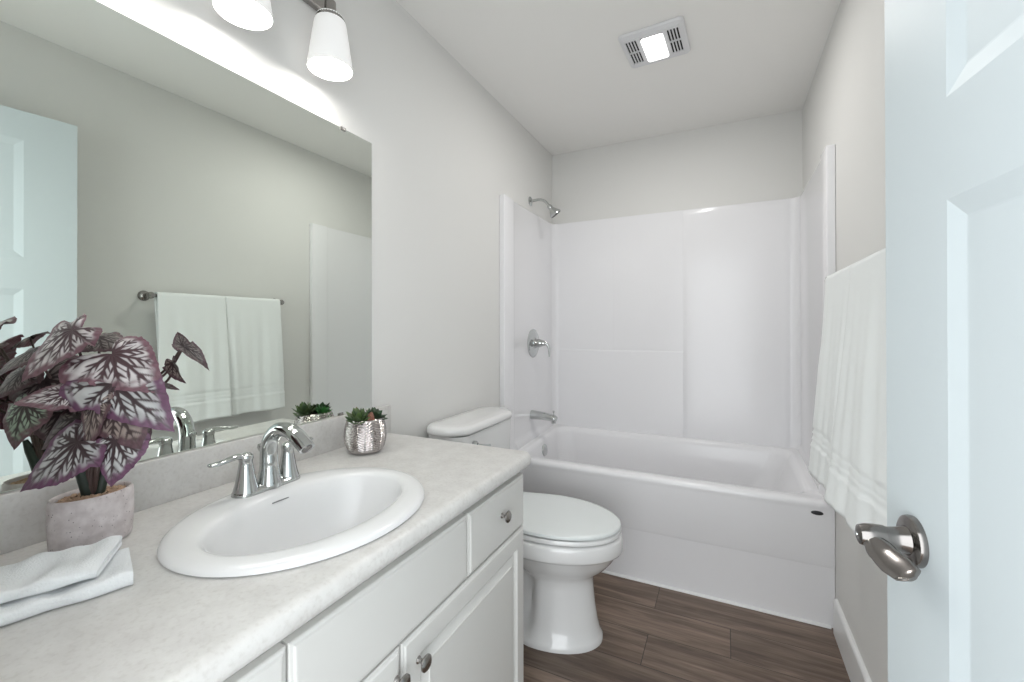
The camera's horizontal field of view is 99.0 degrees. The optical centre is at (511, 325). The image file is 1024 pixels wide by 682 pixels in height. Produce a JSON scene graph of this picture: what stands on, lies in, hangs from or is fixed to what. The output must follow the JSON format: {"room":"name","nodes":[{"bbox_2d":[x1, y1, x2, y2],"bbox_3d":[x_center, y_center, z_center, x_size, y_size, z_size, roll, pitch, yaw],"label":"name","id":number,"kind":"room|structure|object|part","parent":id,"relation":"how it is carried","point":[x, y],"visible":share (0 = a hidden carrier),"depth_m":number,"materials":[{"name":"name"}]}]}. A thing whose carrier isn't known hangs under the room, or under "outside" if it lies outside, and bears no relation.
{"room":"bathroom","nodes":[
{"label":"bathroom","id":0,"kind":"room"},
{"bbox_2d":[46,481,133,551],"bbox_3d":[-0.739,0.338,0.770,0.087,0.090,0.115,0,0,26],"label":"pot","id":1,"kind":"object","parent":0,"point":[88,515],"depth_m":0.74,"materials":[{"name":"concrete"}]},
{"bbox_2d":[96,0,551,437],"bbox_3d":[-0.394,0.001,1.855,0.120,2.440,3.110,0,0,26],"label":"wall","id":2,"kind":"structure","parent":0,"point":[445,150],"depth_m":1.75,"materials":[{"name":"white paint"}]},
{"bbox_2d":[0,0,371,493],"bbox_3d":[-0.718,-0.176,1.043,0.008,0.922,1.054,0,0,26],"label":"mirror","id":3,"kind":"object","parent":2,"relation":"attached to","point":[151,189],"visible":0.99,"depth_m":0.98,"materials":[{"name":"clear glass"}]},
{"bbox_2d":[0,405,390,554],"bbox_3d":[-0.699,0.335,1.066,0.020,0.098,1.154,0,0,26],"label":"backsplash","id":4,"kind":"structure","parent":2,"relation":"attached to","point":[164,479],"depth_m":0.95,"materials":[{"name":"stone"}]},
{"bbox_2d":[212,0,272,29],"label":"vanity light","id":5,"kind":"object","parent":2,"relation":"attached to","point":[247,14],"depth_m":1.06,"materials":[{"name":"white glass"}]},
{"bbox_3d":[-0.623,-0.798,1.014,0.121,0.148,0.121,0,0,26],"label":"lamp shade","id":6,"kind":"part","parent":5,"relation":"part of","materials":[{"name":"white glass"}]},
{"bbox_2d":[303,0,352,80],"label":"vanity light","id":7,"kind":"object","parent":2,"relation":"attached to","point":[329,57],"depth_m":1.21,"materials":[{"name":"white glass"}]},
{"bbox_3d":[-0.707,-0.981,1.056,0.022,0.070,0.640,0,0,26],"label":"plate","id":8,"kind":"part","parent":7,"relation":"part of","materials":[{"name":"silver metal"}]},
{"bbox_3d":[-0.514,-0.797,1.237,0.121,0.148,0.121,0,0,26],"label":"lamp shade","id":9,"kind":"part","parent":7,"relation":"part of","materials":[{"name":"white glass"}]},
{"bbox_3d":[-0.535,-0.926,1.248,0.127,0.144,0.081,0,0,26],"label":"arm","id":10,"kind":"part","parent":7,"relation":"part of","materials":[{"name":"silver metal"}]},
{"bbox_2d":[528,197,560,217],"bbox_3d":[0.208,-0.739,2.736,0.199,0.151,0.076,0,0,22],"label":"showerhead","id":11,"kind":"object","parent":2,"relation":"attached to","point":[553,211],"visible":1,"depth_m":2.71,"materials":[{"name":"silver metal"}]},
{"bbox_3d":[0.177,-0.765,2.736,0.132,0.062,0.018,0,0,26],"label":"shower arm","id":12,"kind":"part","parent":11,"relation":"part of","materials":[{"name":"silver metal"}]},
{"bbox_2d":[396,0,840,154],"bbox_3d":[0.333,-1.246,1.504,1.742,0.050,3.110,0,0,26],"label":"ceiling","id":13,"kind":"structure","parent":0,"point":[561,69],"depth_m":2.01,"materials":[{"name":"white paint"}]},
{"bbox_2d":[618,16,690,67],"bbox_3d":[0.619,-1.207,1.892,0.262,0.025,0.254,0,0,29],"label":"exhaust fan","id":14,"kind":"object","parent":13,"relation":"attached to","point":[667,39],"visible":1,"depth_m":1.86,"materials":[{"name":"white plastic"}]},
{"bbox_2d":[552,109,802,223],"bbox_3d":[0.990,0.003,2.844,1.502,2.440,0.120,0,0,26],"label":"wall","id":15,"kind":"structure","parent":0,"point":[758,159],"depth_m":2.74,"materials":[{"name":"white paint"}]},
{"bbox_2d":[523,572,850,681],"bbox_3d":[0.153,1.242,1.117,1.742,0.050,3.950,0,0,26],"label":"floor","id":16,"kind":"structure","parent":0,"point":[651,633],"depth_m":1.65,"materials":[{"name":"wood"}]},
{"bbox_2d":[223,473,522,681],"bbox_3d":[-0.444,0.820,0.940,0.581,0.796,1.121,0,0,26],"label":"vanity cabinet","id":17,"kind":"object","parent":16,"relation":"on","point":[449,608],"visible":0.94,"depth_m":0.92,"materials":[{"name":"white wood"}]},
{"bbox_3d":[-0.390,0.523,0.471,0.019,0.151,0.316,0,0,26],"label":"drawer","id":18,"kind":"part","parent":17,"relation":"part of","materials":[{"name":"white wood"}]},
{"bbox_2d":[0,405,530,681],"bbox_3d":[-0.447,0.354,0.943,0.581,0.136,1.154,0,0,26],"label":"countertop","id":19,"kind":"structure","parent":17,"relation":"on","point":[168,625],"depth_m":0.66,"materials":[{"name":"stone"}]},
{"bbox_2d":[0,547,132,626],"bbox_3d":[-0.669,0.370,0.598,0.224,0.023,0.109,0,0,-44],"label":"folded washcloth","id":20,"kind":"object","parent":19,"relation":"on","point":[118,573],"visible":0.69,"depth_m":0.60,"materials":[{"name":"white fabric"}]},
{"bbox_2d":[0,535,121,603],"bbox_3d":[-0.688,0.351,0.605,0.225,0.020,0.109,0,0,-43],"label":"folded washcloth","id":21,"kind":"object","parent":20,"relation":"on","point":[43,572],"visible":1,"depth_m":0.62,"materials":[{"name":"white fabric"}]},
{"bbox_2d":[0,314,208,551],"bbox_3d":[-0.664,0.182,0.720,0.284,0.400,0.202,0,0,26],"label":"begonias","id":22,"kind":"object","parent":19,"relation":"on","point":[95,415],"visible":1,"depth_m":0.68,"materials":[{"name":"plant"}]},
{"bbox_3d":[-0.751,0.172,0.740,0.007,0.264,0.087,0,0,21],"label":"stem","id":23,"kind":"part","parent":22,"relation":"part of","materials":[{"name":"brown"}]},
{"bbox_3d":[-0.680,0.233,0.744,0.137,0.143,0.007,0,0,19],"label":"stem","id":24,"kind":"part","parent":22,"relation":"part of","materials":[{"name":"grey"}]},
{"bbox_3d":[-0.666,0.214,0.719,0.181,0.180,0.012,0,0,38],"label":"stem","id":25,"kind":"part","parent":22,"relation":"part of","materials":[{"name":"grey"}]},
{"bbox_3d":[-0.657,0.171,0.762,0.159,0.266,0.074,0,0,26],"label":"stem","id":26,"kind":"part","parent":22,"relation":"part of","materials":[{"name":"purple plant"}]},
{"bbox_2d":[207,421,314,498],"bbox_3d":[-0.511,0.291,0.977,0.171,0.152,0.250,0,0,26],"label":"faucet","id":27,"kind":"object","parent":19,"relation":"on","point":[271,474],"visible":1,"depth_m":0.97,"materials":[{"name":"silver metal"}]},
{"bbox_3d":[-0.594,0.285,0.928,0.030,0.017,0.089,0,0,26],"label":"lever","id":28,"kind":"part","parent":27,"relation":"part of","materials":[{"name":"silver metal"}]},
{"bbox_3d":[-0.581,0.330,0.954,0.054,0.073,0.054,0,0,26],"label":"handle","id":29,"kind":"part","parent":27,"relation":"part of","materials":[{"name":"silver metal"}]},
{"bbox_3d":[-0.559,0.361,1.000,0.053,0.014,0.157,0,0,26],"label":"plate","id":30,"kind":"part","parent":27,"relation":"part of","materials":[{"name":"silver metal"}]},
{"bbox_3d":[-0.507,0.291,0.975,0.163,0.152,0.055,0,0,26],"label":"spout","id":31,"kind":"part","parent":27,"relation":"part of","materials":[{"name":"silver metal"}]},
{"bbox_3d":[-0.537,0.331,1.046,0.054,0.073,0.054,0,0,26],"label":"handle","id":32,"kind":"part","parent":27,"relation":"part of","materials":[{"name":"silver metal"}]},
{"bbox_3d":[-0.524,0.285,1.073,0.030,0.017,0.089,0,0,26],"label":"lever","id":33,"kind":"part","parent":27,"relation":"part of","materials":[{"name":"silver metal"}]},
{"bbox_2d":[157,467,424,577],"bbox_3d":[-0.416,0.448,0.904,0.432,0.162,0.508,0,0,26],"label":"sink","id":34,"kind":"object","parent":19,"relation":"in","point":[318,516],"visible":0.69,"depth_m":0.90,"materials":[{"name":"white ceramic"}]},
{"bbox_2d":[343,407,387,454],"bbox_3d":[-0.446,0.314,1.338,0.131,0.140,0.126,0,0,-28],"label":"potted succulent","id":35,"kind":"object","parent":19,"relation":"on","point":[365,433],"visible":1,"depth_m":1.29,"materials":[{"name":"silver metal"}]},
{"bbox_3d":[-0.337,0.868,0.576,0.019,0.528,0.552,0,0,26],"label":"door","id":36,"kind":"part","parent":17,"relation":"part of","materials":[{"name":"white wood"}]},
{"bbox_3d":[-0.203,0.655,0.802,0.026,0.032,0.032,0,0,26],"label":"knob","id":37,"kind":"part","parent":17,"relation":"part of","materials":[{"name":"silver metal"}]},
{"bbox_3d":[-0.174,0.663,0.861,0.026,0.032,0.032,0,0,26],"label":"knob","id":38,"kind":"part","parent":17,"relation":"part of","materials":[{"name":"silver metal"}]},
{"bbox_3d":[-0.092,0.869,1.079,0.019,0.528,0.555,0,0,26],"label":"door","id":39,"kind":"part","parent":17,"relation":"part of","materials":[{"name":"white wood"}]},
{"bbox_3d":[-0.040,0.525,1.187,0.019,0.151,0.318,0,0,26],"label":"drawer","id":40,"kind":"part","parent":17,"relation":"part of","materials":[{"name":"white wood"}]},
{"bbox_3d":[-0.016,0.518,1.186,0.026,0.032,0.032,0,0,26],"label":"knob","id":41,"kind":"part","parent":17,"relation":"part of","materials":[{"name":"silver metal"}]},
{"bbox_2d":[426,407,622,653],"bbox_3d":[0.076,0.808,1.802,0.744,0.824,0.522,0,0,26],"label":"toilet","id":42,"kind":"object","parent":16,"relation":"on","point":[568,541],"visible":0.7,"depth_m":1.66,"materials":[{"name":"porcelain"},{"name":"plastic"}]},
{"bbox_3d":[-0.169,0.415,1.923,0.200,0.036,0.522,0,0,26],"label":"tank lid","id":43,"kind":"part","parent":42,"relation":"part of","materials":[{"name":"white ceramic"}]},
{"bbox_3d":[-0.170,0.629,1.923,0.182,0.385,0.472,0,0,26],"label":"tank","id":44,"kind":"part","parent":42,"relation":"part of","materials":[{"name":"white ceramic"}]},
{"bbox_3d":[-0.123,0.481,1.763,0.042,0.040,0.084,0,0,26],"label":"flush lever","id":45,"kind":"part","parent":42,"relation":"part of","materials":[{"name":"silver metal"}]},
{"bbox_3d":[0.186,0.767,1.767,0.498,0.019,0.382,0,0,26],"label":"seat lid","id":46,"kind":"part","parent":42,"relation":"part of","materials":[{"name":"white plastic"}]},
{"bbox_3d":[0.188,0.790,1.766,0.495,0.018,0.382,0,0,26],"label":"seat","id":47,"kind":"part","parent":42,"relation":"part of","materials":[{"name":"white"}]},
{"bbox_3d":[0.146,1.012,1.786,0.605,0.416,0.398,0,0,26],"label":"bowl","id":48,"kind":"part","parent":42,"relation":"part of","materials":[{"name":"white ceramic"}]},
{"bbox_2d":[499,144,835,627],"bbox_3d":[0.785,0.254,2.421,1.499,1.935,0.814,0,0,26],"label":"shower","id":49,"kind":"object","parent":16,"relation":"on","point":[678,377],"visible":0.91,"depth_m":2.55,"materials":[{"name":"white plastic"}]},
{"bbox_2d":[527,329,549,356],"bbox_3d":[0.182,0.112,2.720,0.113,0.176,0.176,0,0,26],"label":"shower valve","id":50,"kind":"object","parent":49,"relation":"attached to","point":[533,342],"visible":1,"depth_m":2.71,"materials":[{"name":"silver metal"}]},
{"bbox_3d":[0.190,0.137,2.716,0.095,0.113,0.062,0,0,26],"label":"handle","id":51,"kind":"part","parent":50,"relation":"part of","materials":[{"name":"silver metal"}]},
{"bbox_2d":[530,410,557,423],"bbox_3d":[0.198,0.557,2.683,0.170,0.076,0.057,0,0,26],"label":"tub spout","id":52,"kind":"object","parent":49,"relation":"attached to","point":[538,415],"visible":1,"depth_m":2.67,"materials":[{"name":"silver metal"}]},
{"bbox_3d":[0.201,0.771,2.703,0.020,0.072,0.072,0,0,26],"label":"overflow plate","id":53,"kind":"part","parent":49,"relation":"part of","materials":[{"name":"silver metal"}]},
{"bbox_2d":[518,425,834,627],"bbox_3d":[0.793,0.955,2.432,1.499,0.532,0.784,0,0,26],"label":"tub","id":54,"kind":"object","parent":49,"relation":"in","point":[747,522],"depth_m":2.04,"materials":[{"name":"white plastic"}]},
{"bbox_2d":[602,570,830,628],"bbox_3d":[0.622,1.216,2.078,1.470,0.009,0.011,0,0,26],"label":"trim","id":55,"kind":"structure","parent":54,"relation":"attached to","point":[604,571],"depth_m":1.93,"materials":[{"name":"white"}]},
{"bbox_2d":[802,0,887,681],"bbox_3d":[1.064,-0.004,1.144,0.120,2.440,3.110,0,0,26],"label":"wall","id":56,"kind":"structure","parent":0,"point":[844,106],"depth_m":1.46,"materials":[{"name":"white paint"}]},
{"bbox_2d":[833,599,871,681],"bbox_3d":[0.831,1.146,0.810,0.014,0.138,2.042,0,0,26],"label":"baseboard","id":57,"kind":"structure","parent":56,"relation":"attached to","point":[856,669],"depth_m":1.53,"materials":[{"name":"white paint"}]},
{"bbox_3d":[0.975,-0.156,1.194,0.082,0.052,0.752,0,0,26],"label":"towel bar","id":58,"kind":"object","parent":56,"relation":"attached to","visible":0},
{"bbox_2d":[808,263,853,489],"bbox_3d":[1.007,0.164,1.367,0.100,0.675,0.348,0,0,26],"label":"hanging towel","id":59,"kind":"object","parent":58,"relation":"hanging from","point":[837,283],"visible":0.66,"depth_m":1.37,"materials":[{"name":"white fabric"}]},
{"bbox_2d":[824,248,886,533],"bbox_3d":[0.878,0.173,1.110,0.108,0.695,0.432,0,0,26],"label":"hanging towel","id":60,"kind":"object","parent":58,"relation":"hanging from","point":[856,485],"visible":0.73,"depth_m":1.04,"materials":[{"name":"white fabric"}]},
{"bbox_3d":[-0.320,-0.005,0.156,1.502,2.440,0.120,0,0,26],"label":"wall","id":61,"kind":"structure","parent":0,"visible":0},
{"bbox_2d":[855,0,1023,681],"bbox_3d":[0.458,0.182,0.297,0.167,2.040,0.755,0,0,19],"label":"door","id":62,"kind":"structure","parent":61,"relation":"in","point":[950,549],"depth_m":0.51,"materials":[{"name":"paint"}]},
{"bbox_3d":[0.484,0.291,0.566,0.033,0.036,0.104,0,0,14],"label":"lever","id":63,"kind":"part","parent":62,"relation":"part of","materials":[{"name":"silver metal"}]}
]}

